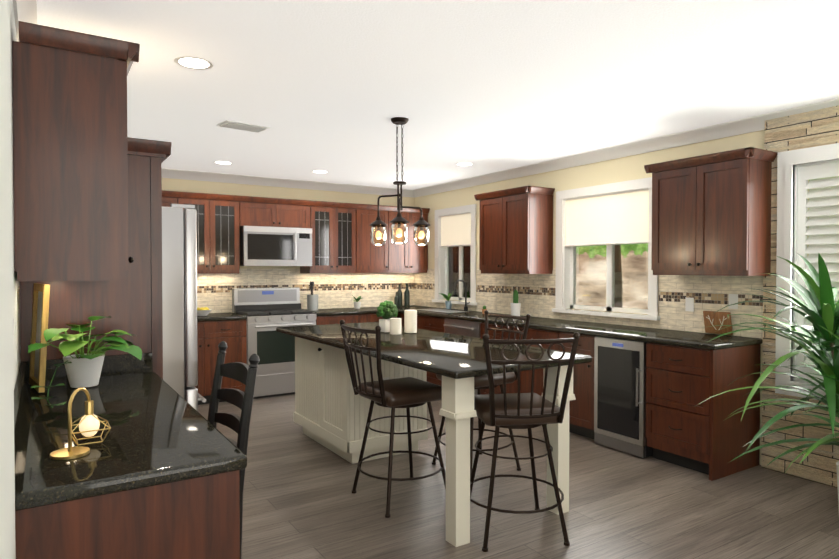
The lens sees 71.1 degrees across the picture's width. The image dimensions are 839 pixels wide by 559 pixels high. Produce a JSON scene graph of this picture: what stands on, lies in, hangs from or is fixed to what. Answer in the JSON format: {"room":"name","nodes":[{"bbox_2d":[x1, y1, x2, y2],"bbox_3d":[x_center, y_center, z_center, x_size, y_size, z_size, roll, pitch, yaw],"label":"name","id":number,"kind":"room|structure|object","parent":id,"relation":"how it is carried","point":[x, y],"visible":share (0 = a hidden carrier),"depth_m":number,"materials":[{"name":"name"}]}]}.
{"room":"kitchen","nodes":[
{"label":"kitchen","id":0,"kind":"room"},
{"bbox_2d":[0,0,20,558],"bbox_3d":[-1.349,0.131,1.492,0.550,2.500,9.800,-1,1,-33],"label":"wall","id":1,"kind":"structure","parent":0,"point":[10,357],"depth_m":1.09,"materials":[{"name":"white paint"}]},
{"bbox_2d":[14,361,25,463],"bbox_3d":[-1.315,0.413,1.919,0.020,0.091,1.514,-1,1,-33],"label":"backsplash","id":2,"kind":"structure","parent":1,"relation":"attached to","point":[20,386],"depth_m":1.86,"materials":[{"name":"black stone"}]},
{"bbox_2d":[12,0,36,41],"bbox_3d":[-2.317,-1.105,3.501,0.075,0.095,5.340,-1,1,-33],"label":"crown molding","id":3,"kind":"structure","parent":1,"relation":"attached to","point":[25,10],"depth_m":2.37,"materials":[{"name":"white"}]},
{"bbox_2d":[12,21,139,280],"bbox_3d":[-1.405,-0.454,2.400,0.405,0.910,0.584,-1,1,-33],"label":"upper cabinet","id":4,"kind":"object","parent":1,"relation":"attached to","point":[70,145],"visible":1,"depth_m":2.17,"materials":[{"name":"brown wood"}]},
{"bbox_2d":[26,352,152,383],"bbox_3d":[-1.499,0.400,2.688,0.503,0.091,0.022,-1,1,-33],"label":"backsplash","id":5,"kind":"structure","parent":1,"relation":"attached to","point":[112,365],"depth_m":2.72,"materials":[{"name":"black stone"}]},
{"bbox_2d":[162,178,414,312],"bbox_3d":[-2.059,0.041,6.943,5.250,2.500,0.160,-1,1,-33],"label":"wall","id":6,"kind":"structure","parent":0,"point":[331,290],"depth_m":7.24,"materials":[{"name":"beige tile"}]},
{"bbox_2d":[162,190,185,209],"bbox_3d":[-2.868,-0.504,6.114,0.719,0.819,0.340,-1,1,-33],"label":"upper cabinet","id":7,"kind":"object","parent":6,"relation":"attached to","point":[168,197],"depth_m":6.09,"materials":[{"name":"brown wood"}]},
{"bbox_2d":[186,192,241,269],"bbox_3d":[-2.371,-0.509,6.433,0.700,0.819,0.340,-1,1,-33],"label":"upper cabinet","id":8,"kind":"object","parent":6,"relation":"attached to","point":[219,216],"depth_m":6.36,"materials":[{"name":"brown wood"}]},
{"bbox_2d":[242,196,309,227],"bbox_3d":[-1.728,-0.764,6.843,0.823,0.323,0.340,-1,1,-33],"label":"upper cabinet","id":9,"kind":"object","parent":6,"relation":"attached to","point":[266,212],"depth_m":6.69,"materials":[{"name":"brown wood"}]},
{"bbox_2d":[239,226,311,265],"bbox_3d":[-1.691,-0.375,6.793,0.795,0.438,0.474,-1,1,-33],"label":"microwave","id":10,"kind":"object","parent":9,"relation":"attached to","point":[272,246],"visible":1,"depth_m":6.61,"materials":[{"name":"silver metal"}]},
{"bbox_2d":[161,168,411,196],"bbox_3d":[-1.904,-1.160,6.894,4.260,0.095,0.075,-1,1,-33],"label":"crown molding","id":11,"kind":"structure","parent":6,"relation":"attached to","point":[166,172],"depth_m":7.02,"materials":[{"name":"white"}]},
{"bbox_2d":[300,200,361,269],"bbox_3d":[-1.102,-0.523,7.249,0.660,0.819,0.340,-1,1,-33],"label":"upper cabinet","id":12,"kind":"object","parent":6,"relation":"attached to","point":[341,240],"depth_m":7.10,"materials":[{"name":"brown wood"}]},
{"bbox_2d":[362,204,393,269],"bbox_3d":[-0.681,-0.527,7.520,0.579,0.819,0.340,-1,1,-33],"label":"upper cabinet","id":13,"kind":"object","parent":6,"relation":"attached to","point":[380,257],"depth_m":7.41,"materials":[{"name":"brown wood"}]},
{"bbox_2d":[394,206,429,269],"bbox_3d":[-0.258,-0.532,7.792,0.665,0.819,0.340,-1,1,-33],"label":"upper cabinet","id":14,"kind":"object","parent":6,"relation":"attached to","point":[408,255],"depth_m":7.68,"materials":[{"name":"brown wood"}]},
{"bbox_2d":[37,0,838,189],"bbox_3d":[0.547,-1.192,2.867,5.250,0.100,10.100,-1,1,-33],"label":"ceiling","id":15,"kind":"structure","parent":0,"point":[333,87],"depth_m":3.30,"materials":[{"name":"white paint"}]},
{"bbox_2d":[174,56,213,69],"bbox_3d":[-1.193,-1.143,3.105,0.200,0.004,0.200,-1,1,-33],"label":"recessed light","id":16,"kind":"object","parent":15,"relation":"in","point":[194,63],"visible":1,"depth_m":3.10,"materials":[{"name":"white"}]},
{"bbox_2d":[213,161,233,164],"bbox_3d":[-2.004,-1.191,5.995,0.200,0.004,0.200,-1,1,-33],"label":"recessed light","id":17,"kind":"object","parent":15,"relation":"in","point":[223,162],"visible":0.94,"depth_m":5.97,"materials":[{"name":"white"}]},
{"bbox_2d":[217,120,269,132],"bbox_3d":[-1.339,-1.159,4.461,0.340,0.018,0.190,-1,1,-41],"label":"ceiling vent","id":18,"kind":"object","parent":15,"relation":"in","point":[241,126],"visible":1,"depth_m":4.42,"materials":[{"name":"white metal"}]},
{"bbox_2d":[311,170,328,173],"bbox_3d":[-1.110,-1.200,6.546,0.200,0.004,0.200,-1,1,-33],"label":"recessed light","id":19,"kind":"object","parent":15,"relation":"in","point":[318,171],"visible":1,"depth_m":6.52,"materials":[{"name":"white"}]},
{"bbox_2d":[369,117,430,245],"bbox_3d":[-0.109,-0.709,4.300,0.419,0.912,0.454,-1,1,-33],"label":"pendant light","id":20,"kind":"object","parent":15,"relation":"hanging from","point":[378,222],"visible":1,"depth_m":4.28,"materials":[{"name":"brown metal"}]},
{"bbox_2d":[455,162,473,165],"bbox_3d":[0.466,-1.192,6.073,0.200,0.004,0.200,-1,1,-33],"label":"recessed light","id":21,"kind":"object","parent":15,"relation":"in","point":[464,164],"visible":0.98,"depth_m":6.09,"materials":[{"name":"white"}]},
{"bbox_2d":[198,394,838,558],"bbox_3d":[0.547,1.408,2.910,5.250,0.100,10.100,-1,1,-33],"label":"floor","id":22,"kind":"structure","parent":0,"point":[301,500],"depth_m":3.48,"materials":[{"name":"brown wood"}]},
{"bbox_2d":[20,137,171,378],"bbox_3d":[-1.548,0.348,2.830,0.613,2.023,0.340,-1,1,-33],"label":"pantry","id":23,"kind":"object","parent":22,"relation":"on","point":[130,301],"visible":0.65,"depth_m":2.79,"materials":[{"name":"brown wood"}]},
{"bbox_2d":[18,484,177,558],"bbox_3d":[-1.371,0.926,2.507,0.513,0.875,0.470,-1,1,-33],"label":"base cabinet","id":24,"kind":"object","parent":22,"relation":"on","point":[135,525],"depth_m":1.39,"materials":[{"name":"brown wood"}]},
{"bbox_2d":[15,372,246,515],"bbox_3d":[-1.094,0.476,2.054,0.538,0.040,1.528,-1,1,-33],"label":"countertop","id":25,"kind":"structure","parent":24,"relation":"on","point":[155,438],"depth_m":1.64,"materials":[{"name":"black stone"}]},
{"bbox_2d":[29,283,49,392],"bbox_3d":[-1.585,0.234,2.443,0.042,0.430,0.270,-1,1,-41],"label":"picture frame","id":26,"kind":"object","parent":25,"relation":"on","point":[39,327],"visible":0.94,"depth_m":2.44,"materials":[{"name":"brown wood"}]},
{"bbox_2d":[50,387,110,459],"bbox_3d":[-0.925,0.379,1.601,0.145,0.170,0.170,-1,1,-33],"label":"lamp","id":27,"kind":"object","parent":25,"relation":"on","point":[89,424],"visible":1,"depth_m":1.61,"materials":[{"name":"gold metal"}]},
{"bbox_2d":[28,316,141,407],"bbox_3d":[-1.317,0.310,2.337,0.405,0.282,0.796,-1,1,-33],"label":"pothos plant","id":28,"kind":"object","parent":25,"relation":"on","point":[83,370],"visible":1,"depth_m":2.43,"materials":[{"name":"green plant"}]},
{"bbox_2d":[162,204,205,410],"bbox_3d":[-1.768,0.468,3.436,0.831,1.763,0.905,-1,1,-33],"label":"refrigerator","id":29,"kind":"object","parent":22,"relation":"on","point":[179,289],"visible":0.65,"depth_m":3.19,"materials":[{"name":"silver metal"}]},
{"bbox_2d":[194,316,246,404],"bbox_3d":[-2.407,0.865,6.283,0.943,0.876,0.593,-1,1,-33],"label":"base cabinet","id":30,"kind":"object","parent":22,"relation":"on","point":[214,330],"depth_m":6.13,"materials":[{"name":"brown wood"}]},
{"bbox_2d":[197,312,245,323],"bbox_3d":[-2.810,0.411,6.002,1.916,0.040,0.618,-1,1,-33],"label":"countertop","id":31,"kind":"structure","parent":30,"relation":"on","point":[211,316],"depth_m":6.17,"materials":[{"name":"black stone"}]},
{"bbox_2d":[197,307,211,315],"bbox_3d":[-2.330,0.342,6.286,0.210,0.089,0.210,-1,1,-33],"label":"fruit bowl","id":32,"kind":"object","parent":31,"relation":"on","point":[202,311],"visible":0.83,"depth_m":6.23,"materials":[{"name":"white ceramic"}]},
{"bbox_2d":[208,341,259,558],"bbox_3d":[-0.859,0.811,2.044,0.510,1.123,0.450,-1,1,-33],"label":"chair","id":33,"kind":"object","parent":22,"relation":"on","point":[243,373],"visible":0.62,"depth_m":2.17,"materials":[{"name":"black paint"}]},
{"bbox_2d":[232,287,316,398],"bbox_3d":[-1.656,0.700,6.723,0.788,1.190,0.660,-1,1,-33],"label":"range","id":34,"kind":"object","parent":22,"relation":"on","point":[267,312],"visible":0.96,"depth_m":6.51,"materials":[{"name":"silver metal"}]},
{"bbox_2d":[306,307,396,324],"bbox_3d":[-0.877,0.829,7.245,1.072,0.915,0.628,-1,1,-33],"label":"base cabinet","id":35,"kind":"object","parent":22,"relation":"on","point":[346,315],"visible":0.25,"depth_m":6.96,"materials":[{"name":"brown wood"}]},
{"bbox_2d":[307,281,317,310],"bbox_3d":[-1.295,0.196,7.115,0.136,0.353,0.136,-1,1,-33],"label":"utensil crock","id":36,"kind":"object","parent":35,"relation":"on","point":[312,301],"visible":1,"depth_m":7.06,"materials":[{"name":"grey ceramic"}]},
{"bbox_2d":[352,295,361,308],"bbox_3d":[-0.769,0.273,7.422,0.190,0.189,0.192,-1,1,-33],"label":"plant","id":37,"kind":"object","parent":35,"relation":"on","point":[357,304],"visible":1,"depth_m":7.41,"materials":[{"name":"green plant"}]},
{"bbox_2d":[340,320,445,517],"bbox_3d":[-0.149,0.798,3.606,0.614,1.096,0.537,-1,1,-33],"label":"bar stool","id":38,"kind":"object","parent":22,"relation":"on","point":[407,393],"visible":0.96,"depth_m":3.49,"materials":[{"name":"brown metal"}]},
{"bbox_2d":[401,312,440,385],"bbox_3d":[0.273,0.852,7.053,0.598,0.876,0.939,-1,1,-33],"label":"base cabinet","id":39,"kind":"object","parent":22,"relation":"on","point":[432,323],"depth_m":6.75,"materials":[{"name":"brown wood"}]},
{"bbox_2d":[287,334,575,546],"bbox_3d":[-0.128,0.899,4.206,0.865,0.876,2.475,-1,1,-33],"label":"kitchen island","id":40,"kind":"object","parent":22,"relation":"on","point":[331,412],"depth_m":4.23,"materials":[{"name":"beige wood"}]},
{"bbox_2d":[276,322,591,381],"bbox_3d":[-0.119,0.441,4.190,0.970,0.040,2.600,-1,1,-33],"label":"island countertop","id":41,"kind":"structure","parent":40,"relation":"on","point":[446,355],"depth_m":3.61,"materials":[{"name":"black stone"}]},
{"bbox_2d":[376,300,397,331],"bbox_3d":[-0.256,0.289,4.644,0.179,0.248,0.172,-1,1,-33],"label":"boxwood plant","id":42,"kind":"object","parent":41,"relation":"on","point":[387,310],"visible":0.94,"depth_m":4.59,"materials":[{"name":"green plant"}]},
{"bbox_2d":[390,318,400,334],"bbox_3d":[-0.182,0.356,4.481,0.090,0.120,0.090,-1,1,-33],"label":"candle","id":43,"kind":"object","parent":41,"relation":"on","point":[395,326],"visible":1,"depth_m":4.44,"materials":[{"name":"white wax"}]},
{"bbox_2d":[404,310,416,332],"bbox_3d":[-0.070,0.327,4.600,0.100,0.175,0.100,-1,1,-33],"label":"candle","id":44,"kind":"object","parent":41,"relation":"on","point":[410,321],"visible":1,"depth_m":4.56,"materials":[{"name":"white wax"}]},
{"bbox_2d":[441,320,476,394],"bbox_3d":[0.695,0.863,6.395,0.598,0.876,0.744,-1,1,-33],"label":"dishwasher","id":45,"kind":"object","parent":22,"relation":"on","point":[458,327],"depth_m":6.22,"materials":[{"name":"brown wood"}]},
{"bbox_2d":[432,310,530,477],"bbox_3d":[0.432,0.789,4.193,0.614,1.096,0.537,-1,1,-33],"label":"bar stool","id":46,"kind":"object","parent":22,"relation":"on","point":[481,382],"visible":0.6,"depth_m":4.12,"materials":[{"name":"brown metal"}]},
{"bbox_2d":[477,324,548,424],"bbox_3d":[1.171,0.875,5.656,0.598,0.876,1.135,-1,1,-33],"label":"base cabinet","id":47,"kind":"object","parent":22,"relation":"on","point":[533,333],"depth_m":5.46,"materials":[{"name":"brown wood"}]},
{"bbox_2d":[470,332,579,551],"bbox_3d":[0.509,0.806,3.129,0.644,1.096,0.670,-1,1,-33],"label":"bar stool","id":48,"kind":"object","parent":22,"relation":"on","point":[519,410],"visible":1,"depth_m":2.97,"materials":[{"name":"brown metal"}]},
{"bbox_2d":[549,332,640,438],"bbox_3d":[1.538,0.885,5.084,0.598,0.876,0.461,-1,1,-33],"label":"base cabinet","id":49,"kind":"object","parent":22,"relation":"on","point":[581,410],"depth_m":4.86,"materials":[{"name":"brown wood"}]},
{"bbox_2d":[594,336,652,457],"bbox_3d":[1.753,0.889,4.669,0.639,0.856,0.458,-1,1,-33],"label":"wine cooler","id":50,"kind":"object","parent":22,"relation":"on","point":[620,402],"visible":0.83,"depth_m":4.50,"materials":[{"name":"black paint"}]},
{"bbox_2d":[645,344,760,480],"bbox_3d":[2.058,0.898,4.277,0.595,0.876,0.520,-1,1,-33],"label":"base cabinet","id":51,"kind":"object","parent":22,"relation":"on","point":[687,372],"depth_m":4.08,"materials":[{"name":"brown wood"}]},
{"bbox_2d":[397,305,762,351],"bbox_3d":[0.935,0.411,5.996,0.618,0.040,4.676,-1,1,-33],"label":"countertop","id":52,"kind":"structure","parent":51,"relation":"on","point":[679,339],"depth_m":4.75,"materials":[{"name":"black stone"}]},
{"bbox_2d":[394,283,409,306],"bbox_3d":[-0.229,0.206,7.846,0.263,0.309,0.150,-1,1,-33],"label":"bottle","id":53,"kind":"object","parent":52,"relation":"on","point":[398,299],"visible":0.94,"depth_m":7.81,"materials":[{"name":"grey"}]},
{"bbox_2d":[439,292,452,308],"bbox_3d":[0.304,0.253,7.362,0.181,0.230,0.214,-1,1,-33],"label":"potted plant","id":54,"kind":"object","parent":52,"relation":"on","point":[448,304],"visible":0.98,"depth_m":7.32,"materials":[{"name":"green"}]},
{"bbox_2d":[510,290,520,315],"bbox_3d":[1.014,0.248,6.187,0.110,0.280,0.110,-1,1,-33],"label":"cactus pot","id":55,"kind":"object","parent":52,"relation":"on","point":[515,307],"visible":0.83,"depth_m":6.16,"materials":[{"name":"white ceramic"}]},
{"bbox_2d":[703,311,732,334],"bbox_3d":[2.259,0.327,4.444,0.054,0.173,0.210,-1,1,-33],"label":"decorative sign","id":56,"kind":"object","parent":52,"relation":"on","point":[712,318],"visible":0.96,"depth_m":4.43,"materials":[{"name":"brown wood"}]},
{"bbox_2d":[696,254,838,508],"bbox_3d":[2.241,0.599,3.096,1.374,1.510,1.535,-1,1,-33],"label":"palm plant","id":57,"kind":"object","parent":22,"relation":"on","point":[821,348],"visible":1,"depth_m":3.25,"materials":[{"name":"green plant"}]},
{"bbox_2d":[415,105,838,487],"bbox_3d":[2.632,0.089,4.050,0.205,2.500,9.800,-1,1,-33],"label":"wall","id":58,"kind":"structure","parent":0,"point":[536,292],"depth_m":4.58,"materials":[{"name":"beige paint"}]},
{"bbox_2d":[432,204,476,304],"bbox_3d":[0.474,-0.300,7.341,0.172,1.200,0.890,-1,1,-33],"label":"window","id":59,"kind":"structure","parent":58,"relation":"in","point":[453,265],"depth_m":7.44,"materials":[{"name":"white wood"}]},
{"bbox_2d":[441,213,470,246],"bbox_3d":[0.460,-0.608,7.326,0.024,0.390,0.654,-1,1,-33],"label":"window shade","id":60,"kind":"object","parent":59,"relation":"attached to","point":[455,230],"visible":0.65,"depth_m":7.32,"materials":[{"name":"beige fabric"}]},
{"bbox_2d":[474,186,554,273],"bbox_3d":[0.981,-0.488,6.130,0.380,0.855,0.840,-1,1,-33],"label":"upper cabinet","id":61,"kind":"object","parent":58,"relation":"attached to","point":[516,232],"visible":0.98,"depth_m":5.90,"materials":[{"name":"brown wood"}]},
{"bbox_2d":[552,177,659,320],"bbox_3d":[1.717,-0.268,5.406,0.172,1.200,1.190,-1,1,-33],"label":"window","id":62,"kind":"structure","parent":58,"relation":"in","point":[565,286],"depth_m":5.47,"materials":[{"name":"white wood"}]},
{"bbox_2d":[565,190,648,246],"bbox_3d":[1.703,-0.544,5.392,0.024,0.455,0.954,-1,1,-33],"label":"window shade","id":63,"kind":"object","parent":62,"relation":"attached to","point":[617,219],"visible":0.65,"depth_m":5.35,"materials":[{"name":"beige fabric"}]},
{"bbox_2d":[412,98,838,197],"bbox_3d":[2.552,-1.113,3.979,0.075,0.095,9.800,-1,1,-33],"label":"crown molding","id":64,"kind":"structure","parent":58,"relation":"attached to","point":[754,123],"depth_m":5.04,"materials":[{"name":"white"}]},
{"bbox_2d":[685,297,693,311],"bbox_3d":[2.150,0.199,4.669,0.004,0.110,0.070,-1,1,-33],"label":"electrical outlet plate","id":65,"kind":"object","parent":58,"relation":"attached to","point":[689,302],"depth_m":4.67,"materials":[{"name":"white plastic"}]},
{"bbox_2d":[644,147,777,275],"bbox_3d":[2.133,-0.458,4.338,0.380,0.855,0.820,-1,1,-33],"label":"upper cabinet","id":66,"kind":"object","parent":58,"relation":"attached to","point":[711,214],"visible":0.98,"depth_m":4.15,"materials":[{"name":"brown wood"}]},
{"bbox_2d":[728,294,737,308],"bbox_3d":[2.339,0.164,4.374,0.004,0.110,0.070,-1,1,-33],"label":"electrical outlet plate","id":67,"kind":"object","parent":58,"relation":"attached to","point":[733,298],"depth_m":4.37,"materials":[{"name":"white plastic"}]},
{"bbox_2d":[775,143,838,399],"bbox_3d":[2.883,-0.036,3.567,0.183,1.665,1.280,-1,1,-33],"label":"window shutter","id":68,"kind":"object","parent":58,"relation":"attached to","point":[797,169],"visible":0.67,"depth_m":3.96,"materials":[{"name":"white wood"}]},
{"label":"outside","id":69,"kind":"structure","parent":0,"visible":0},
{"bbox_2d":[576,177,835,308],"bbox_3d":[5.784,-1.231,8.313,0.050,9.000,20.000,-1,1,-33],"label":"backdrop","id":70,"kind":"structure","parent":69,"point":[644,286],"depth_m":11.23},
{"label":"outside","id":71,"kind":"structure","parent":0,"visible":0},
{"bbox_2d":[614,245,621,307],"bbox_3d":[2.940,-0.492,9.031,0.415,5.512,0.319,1,1,33],"label":"trunk","id":72,"kind":"object","parent":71,"point":[619,283],"depth_m":8.81,"materials":[{"name":"brown plant"}]}
]}

